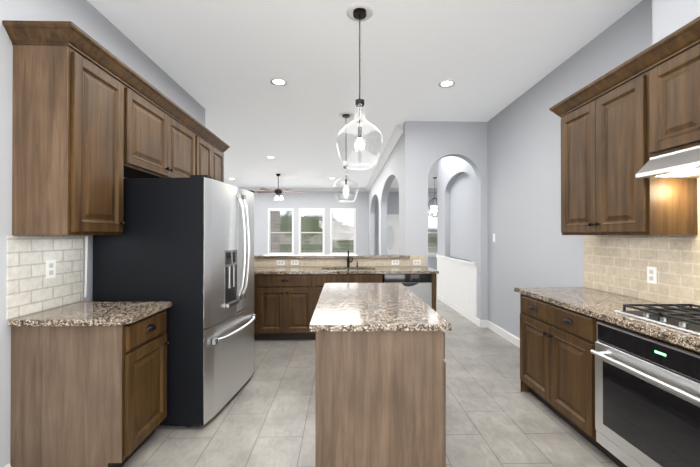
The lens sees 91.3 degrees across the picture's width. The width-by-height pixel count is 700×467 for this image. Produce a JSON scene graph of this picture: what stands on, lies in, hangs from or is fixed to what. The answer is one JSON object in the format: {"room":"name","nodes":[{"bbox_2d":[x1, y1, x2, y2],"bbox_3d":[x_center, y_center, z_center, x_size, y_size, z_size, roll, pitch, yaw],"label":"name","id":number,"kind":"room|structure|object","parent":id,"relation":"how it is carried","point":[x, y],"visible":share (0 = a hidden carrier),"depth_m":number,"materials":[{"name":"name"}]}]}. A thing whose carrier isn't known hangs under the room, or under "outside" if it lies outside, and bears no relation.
{"room":"kitchen","nodes":[
{"label":"kitchen","id":0,"kind":"room"},
{"bbox_2d":[0,0,699,466],"bbox_3d":[-0.030,-0.133,5.428,9.500,3.060,14.000,0,0,-1],"label":"wall","id":1,"kind":"structure","parent":0,"point":[500,174],"depth_m":4.18,"materials":[{"name":"grey paint"}]},
{"bbox_2d":[6,235,82,318],"bbox_3d":[-1.882,0.242,2.144,0.008,0.459,0.540,0,0,-1],"label":"backsplash","id":2,"kind":"structure","parent":1,"relation":"attached to","point":[30,288],"depth_m":2.08,"materials":[{"name":"white tile"}]},
{"bbox_2d":[46,259,55,278],"bbox_3d":[-1.874,0.223,2.144,0.008,0.115,0.070,0,0,-1],"label":"electrical outlet","id":3,"kind":"object","parent":2,"relation":"attached to","point":[50,268],"visible":1,"depth_m":2.14,"materials":[{"name":"white plastic"}]},
{"bbox_2d":[9,36,129,234],"bbox_3d":[-1.722,-0.535,2.147,0.324,1.090,0.479,0,0,-1],"label":"upper cabinet","id":4,"kind":"object","parent":1,"relation":"attached to","point":[95,122],"depth_m":1.91,"materials":[{"name":"brown wood"}]},
{"bbox_2d":[84,237,87,296],"bbox_3d":[-1.882,0.237,2.439,0.007,0.430,0.029,0,0,-1],"label":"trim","id":5,"kind":"structure","parent":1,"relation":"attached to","point":[86,259],"depth_m":2.44,"materials":[{"name":"white paint"}]},
{"bbox_2d":[130,80,197,177],"bbox_3d":[-1.740,-0.776,2.965,0.324,0.600,1.155,0,0,-1],"label":"upper cabinet","id":6,"kind":"object","parent":1,"relation":"attached to","point":[163,144],"depth_m":2.83,"materials":[{"name":"brown wood"}]},
{"bbox_2d":[198,132,225,182],"bbox_3d":[-1.763,-0.771,3.967,0.324,0.600,0.850,0,0,-1],"label":"upper cabinet","id":7,"kind":"object","parent":1,"relation":"attached to","point":[210,153],"depth_m":3.93,"materials":[{"name":"brown wood"}]},
{"bbox_2d":[268,208,293,254],"bbox_3d":[-2.473,-0.031,12.269,1.020,1.753,0.150,0,0,-1],"label":"window","id":8,"kind":"structure","parent":1,"relation":"in","point":[274,210],"depth_m":12.26,"materials":[{"name":"white"}]},
{"bbox_2d":[237,187,365,191],"bbox_3d":[-2.111,-1.570,12.193,5.340,0.120,0.095,0,0,-1],"label":"crown molding","id":9,"kind":"structure","parent":1,"relation":"attached to","point":[245,188],"depth_m":12.20,"materials":[{"name":"white"}]},
{"bbox_2d":[299,208,324,254],"bbox_3d":[-1.373,-0.031,12.294,1.020,1.753,0.150,0,0,-1],"label":"window","id":10,"kind":"structure","parent":1,"relation":"in","point":[307,210],"depth_m":12.28,"materials":[{"name":"white"}]},
{"bbox_2d":[330,208,355,254],"bbox_3d":[-0.251,-0.030,12.319,1.015,1.753,0.150,0,0,-1],"label":"window","id":11,"kind":"structure","parent":1,"relation":"in","point":[338,210],"depth_m":12.29,"materials":[{"name":"white"}]},
{"bbox_2d":[346,271,349,282],"bbox_3d":[-0.019,0.622,4.719,0.024,0.200,0.430,0,0,-1],"label":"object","id":12,"kind":"structure","parent":1,"relation":"attached to","point":[347,272],"depth_m":4.41,"materials":[{"name":"brown wood"}]},
{"bbox_2d":[366,124,402,191],"bbox_3d":[0.688,-1.587,8.762,0.095,0.120,7.080,0,0,-1],"label":"crown molding","id":13,"kind":"structure","parent":1,"relation":"attached to","point":[394,138],"depth_m":6.71,"materials":[{"name":"white paint"}]},
{"bbox_2d":[387,214,398,254],"bbox_3d":[1.438,0.371,12.281,0.740,2.120,0.050,0,0,-1],"label":"front door","id":14,"kind":"structure","parent":1,"relation":"in","point":[392,234],"depth_m":12.30,"materials":[{"name":"white"}]},
{"bbox_2d":[389,188,436,191],"bbox_3d":[2.613,-1.569,12.299,3.610,0.120,0.095,0,0,-1],"label":"crown molding","id":15,"kind":"structure","parent":1,"relation":"attached to","point":[391,189],"depth_m":12.29,"materials":[{"name":"white paint"}]},
{"bbox_2d":[428,208,436,256],"bbox_3d":[3.166,-0.030,12.395,1.000,1.753,0.150,0,0,-1],"label":"window","id":16,"kind":"structure","parent":1,"relation":"in","point":[432,254],"depth_m":12.40,"materials":[{"name":"white"}]},
{"bbox_2d":[436,255,476,316],"bbox_3d":[1.952,0.873,6.328,0.133,0.833,2.178,0,0,-1],"label":"half wall","id":17,"kind":"structure","parent":1,"relation":"attached to","point":[456,280],"depth_m":6.04,"materials":[{"name":"white paint"}]},
{"bbox_2d":[437,293,481,327],"bbox_3d":[1.914,1.345,6.242,0.016,0.112,2.344,0,0,-1],"label":"baseboard","id":18,"kind":"structure","parent":1,"relation":"attached to","point":[475,320],"depth_m":5.88,"materials":[{"name":"white"}]},
{"bbox_2d":[484,320,519,347],"bbox_3d":[2.051,1.334,4.071,0.040,0.112,2.030,0,0,-1],"label":"baseboard","id":19,"kind":"structure","parent":1,"relation":"attached to","point":[506,335],"depth_m":4.59,"materials":[{"name":"white"}]},
{"bbox_2d":[557,64,697,234],"bbox_3d":[1.941,-0.503,2.488,0.325,1.030,0.830,0,0,-1],"label":"upper cabinet","id":20,"kind":"object","parent":1,"relation":"attached to","point":[622,124],"depth_m":2.31,"materials":[{"name":"brown wood"}]},
{"bbox_2d":[584,178,699,307],"bbox_3d":[2.119,0.064,1.711,0.008,0.811,2.675,0,0,-1],"label":"backsplash","id":21,"kind":"structure","parent":1,"relation":"attached to","point":[617,264],"depth_m":2.42,"materials":[{"name":"tile"}]},
{"bbox_2d":[647,266,656,283],"bbox_3d":[2.095,0.289,2.377,0.008,0.115,0.070,0,0,-1],"label":"electrical outlet","id":22,"kind":"object","parent":21,"relation":"attached to","point":[652,275],"visible":1,"depth_m":2.37,"materials":[{"name":"white plastic"}]},
{"bbox_2d":[636,145,699,177],"bbox_3d":[1.922,-0.395,1.692,0.384,0.128,0.754,0,0,-1],"label":"range hood","id":23,"kind":"object","parent":1,"relation":"attached to","point":[684,163],"visible":1,"depth_m":1.89,"materials":[{"name":"silver metal"}]},
{"bbox_2d":[645,32,699,159],"bbox_3d":[1.959,-0.742,1.694,0.325,0.560,0.760,0,0,-1],"label":"upper cabinet","id":24,"kind":"object","parent":1,"relation":"attached to","point":[672,77],"depth_m":1.90,"materials":[{"name":"brown wood"}]},
{"bbox_2d":[322,271,377,286],"bbox_3d":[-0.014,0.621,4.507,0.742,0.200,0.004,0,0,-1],"label":"base cabinet","id":25,"kind":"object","parent":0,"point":[327,276],"depth_m":4.41,"materials":[{"name":"brown wood"}]},
{"bbox_2d":[87,0,642,187],"bbox_3d":[-0.030,-1.713,5.436,9.800,0.100,14.300,0,0,-1],"label":"ceiling","id":26,"kind":"structure","parent":0,"point":[223,63],"depth_m":3.35,"materials":[{"name":"white paint"}]},
{"bbox_2d":[270,78,286,85],"bbox_3d":[-0.783,-1.666,3.768,0.184,0.009,0.184,0,0,-1],"label":"recessed light","id":27,"kind":"object","parent":26,"relation":"in","point":[278,81],"visible":0.96,"depth_m":3.76,"materials":[{"name":"white"}]},
{"bbox_2d":[256,174,301,199],"bbox_3d":[-1.988,-1.285,9.490,1.255,0.714,1.221,0,0,-1],"label":"ceiling fan","id":28,"kind":"object","parent":26,"relation":"hanging from","point":[278,191],"visible":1,"depth_m":9.40,"materials":[{"name":"black metal"}]},
{"bbox_2d":[334,112,357,201],"bbox_3d":[-0.056,-1.056,4.801,0.350,1.218,0.350,0,0,-1],"label":"pendant light","id":29,"kind":"object","parent":26,"relation":"hanging from","point":[346,115],"visible":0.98,"depth_m":4.78,"materials":[{"name":"clear glass"}]},
{"bbox_2d":[337,3,382,169],"bbox_3d":[0.074,-1.087,2.584,0.350,1.178,0.350,0,0,-1],"label":"pendant light","id":30,"kind":"object","parent":26,"relation":"hanging from","point":[359,13],"visible":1,"depth_m":2.57,"materials":[{"name":"clear glass"}]},
{"bbox_2d":[428,177,436,216],"bbox_3d":[2.488,-1.058,10.040,0.530,1.164,0.530,0,0,-1],"label":"chandelier","id":31,"kind":"object","parent":26,"relation":"hanging from","point":[433,210],"visible":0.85,"depth_m":10.01,"materials":[{"name":"glass"}]},
{"bbox_2d":[438,80,454,87],"bbox_3d":[1.077,-1.666,3.810,0.184,0.009,0.184,0,0,-1],"label":"recessed light","id":32,"kind":"object","parent":26,"relation":"in","point":[446,83],"visible":0.98,"depth_m":3.80,"materials":[{"name":"white"}]},
{"bbox_2d":[122,274,618,466],"bbox_3d":[-0.030,1.447,5.420,9.800,0.100,14.300,0,0,-1],"label":"floor","id":33,"kind":"structure","parent":0,"point":[265,416],"depth_m":2.50,"materials":[{"name":"tile"}]},
{"bbox_2d":[8,301,171,466],"bbox_3d":[-1.555,0.927,2.127,0.657,0.907,0.510,0,0,-1],"label":"base cabinet","id":34,"kind":"object","parent":33,"relation":"on","point":[88,384],"visible":1,"depth_m":1.90,"materials":[{"name":"brown wood"}]},
{"bbox_2d":[93,175,255,427],"bbox_3d":[-1.342,0.487,2.894,0.941,1.795,0.951,0,0,5],"label":"fridge","id":35,"kind":"object","parent":33,"relation":"on","point":[185,246],"visible":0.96,"depth_m":2.43,"materials":[{"name":"silver metal"}]},
{"bbox_2d":[254,275,257,339],"bbox_3d":[-1.576,0.958,4.681,0.725,0.870,0.621,0,0,-1],"label":"base cabinet","id":36,"kind":"object","parent":33,"relation":"on","point":[255,276],"depth_m":4.40,"materials":[{"name":"brown wood"}]},
{"bbox_2d":[258,275,317,339],"bbox_3d":[-0.844,0.958,4.697,0.740,0.870,0.621,0,0,-1],"label":"base cabinet","id":37,"kind":"object","parent":33,"relation":"on","point":[287,296],"depth_m":4.39,"materials":[{"name":"brown wood"}]},
{"bbox_2d":[254,267,321,274],"bbox_3d":[-1.161,0.503,4.692,1.555,0.035,0.644,0,0,-1],"label":"countertop","id":38,"kind":"structure","parent":37,"relation":"on","point":[257,270],"depth_m":4.45,"materials":[{"name":"beige stone"}]},
{"bbox_2d":[277,260,284,264],"bbox_3d":[-1.011,0.425,5.005,0.114,0.070,0.007,0,0,-1],"label":"outlet","id":39,"kind":"object","parent":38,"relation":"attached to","point":[280,262],"visible":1,"depth_m":5.00,"materials":[{"name":"white plastic"}]},
{"bbox_2d":[291,260,298,264],"bbox_3d":[-0.811,0.425,5.009,0.114,0.070,0.007,0,0,-1],"label":"outlet","id":40,"kind":"object","parent":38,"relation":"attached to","point":[294,262],"visible":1,"depth_m":5.01,"materials":[{"name":"white plastic"}]},
{"bbox_2d":[374,267,437,274],"bbox_3d":[0.743,0.504,4.734,0.795,0.035,0.644,0,0,-1],"label":"countertop","id":41,"kind":"structure","parent":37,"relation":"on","point":[381,270],"depth_m":4.49,"materials":[{"name":"beige stone"}]},
{"bbox_2d":[392,260,398,264],"bbox_3d":[0.669,0.425,5.042,0.114,0.070,0.007,0,0,-1],"label":"outlet","id":42,"kind":"object","parent":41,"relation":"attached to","point":[395,262],"visible":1,"depth_m":5.04,"materials":[{"name":"white plastic"}]},
{"bbox_2d":[413,260,420,264],"bbox_3d":[0.989,0.425,5.050,0.114,0.070,0.007,0,0,-1],"label":"outlet","id":43,"kind":"object","parent":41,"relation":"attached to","point":[416,262],"visible":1,"depth_m":5.05,"materials":[{"name":"white plastic"}]},
{"bbox_2d":[314,283,322,339],"bbox_3d":[-0.019,1.063,4.715,0.910,0.660,0.621,0,0,-1],"label":"base cabinet","id":44,"kind":"object","parent":33,"relation":"on","point":[317,290],"depth_m":4.40,"materials":[{"name":"brown wood"}]},
{"bbox_2d":[347,248,352,266],"bbox_3d":[0.001,0.348,4.884,0.095,0.274,0.191,0,0,-1],"label":"faucet","id":45,"kind":"object","parent":44,"relation":"on","point":[348,261],"visible":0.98,"depth_m":4.94,"materials":[{"name":"black metal"}]},
{"bbox_2d":[384,274,431,307],"bbox_3d":[0.744,0.961,4.708,0.607,0.864,0.590,0,0,-1],"label":"dishwasher","id":46,"kind":"object","parent":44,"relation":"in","point":[419,286],"visible":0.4,"depth_m":4.42,"materials":[{"name":"silver metal"}]},
{"bbox_2d":[313,331,445,466],"bbox_3d":[0.165,0.948,2.541,0.723,0.870,1.503,0,0,-1],"label":"kitchen island","id":47,"kind":"object","parent":33,"relation":"on","point":[380,378],"depth_m":1.79,"materials":[{"name":"brown wood"}]},
{"bbox_2d":[309,283,451,330],"bbox_3d":[0.142,0.493,2.550,0.739,0.036,1.554,0,0,-1],"label":"island countertop","id":48,"kind":"structure","parent":47,"relation":"on","point":[340,306],"depth_m":2.10,"materials":[{"name":"beige stone"}]},
{"bbox_2d":[515,291,693,462],"bbox_3d":[1.792,0.948,2.548,0.619,0.870,0.922,0,0,-1],"label":"base cabinet","id":49,"kind":"object","parent":33,"relation":"on","point":[558,332],"depth_m":2.42,"materials":[{"name":"brown wood"}]},
{"bbox_2d":[514,287,699,353],"bbox_3d":[1.801,0.499,1.712,0.637,0.056,2.656,0,0,-1],"label":"countertop","id":50,"kind":"structure","parent":49,"relation":"on","point":[602,305],"depth_m":2.22,"materials":[{"name":"beige stone"}]},
{"bbox_2d":[614,304,699,335],"bbox_3d":[1.837,0.444,1.681,0.475,0.052,0.770,0,0,-1],"label":"cooktop","id":51,"kind":"object","parent":50,"relation":"in","point":[683,317],"visible":1,"depth_m":1.84,"materials":[{"name":"silver metal"}]},
{"bbox_2d":[590,321,699,466],"bbox_3d":[1.752,0.893,1.661,0.644,0.726,0.840,0,0,-1],"label":"oven","id":52,"kind":"object","parent":49,"relation":"in","point":[647,401],"visible":1,"depth_m":1.72,"materials":[{"name":"silver metal"}]},
{"label":"outside","id":53,"kind":"structure","parent":0,"visible":0},
{"bbox_2d":[271,211,436,251],"bbox_3d":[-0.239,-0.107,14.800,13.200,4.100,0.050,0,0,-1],"label":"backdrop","id":54,"kind":"structure","parent":53,"point":[315,223],"depth_m":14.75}
]}

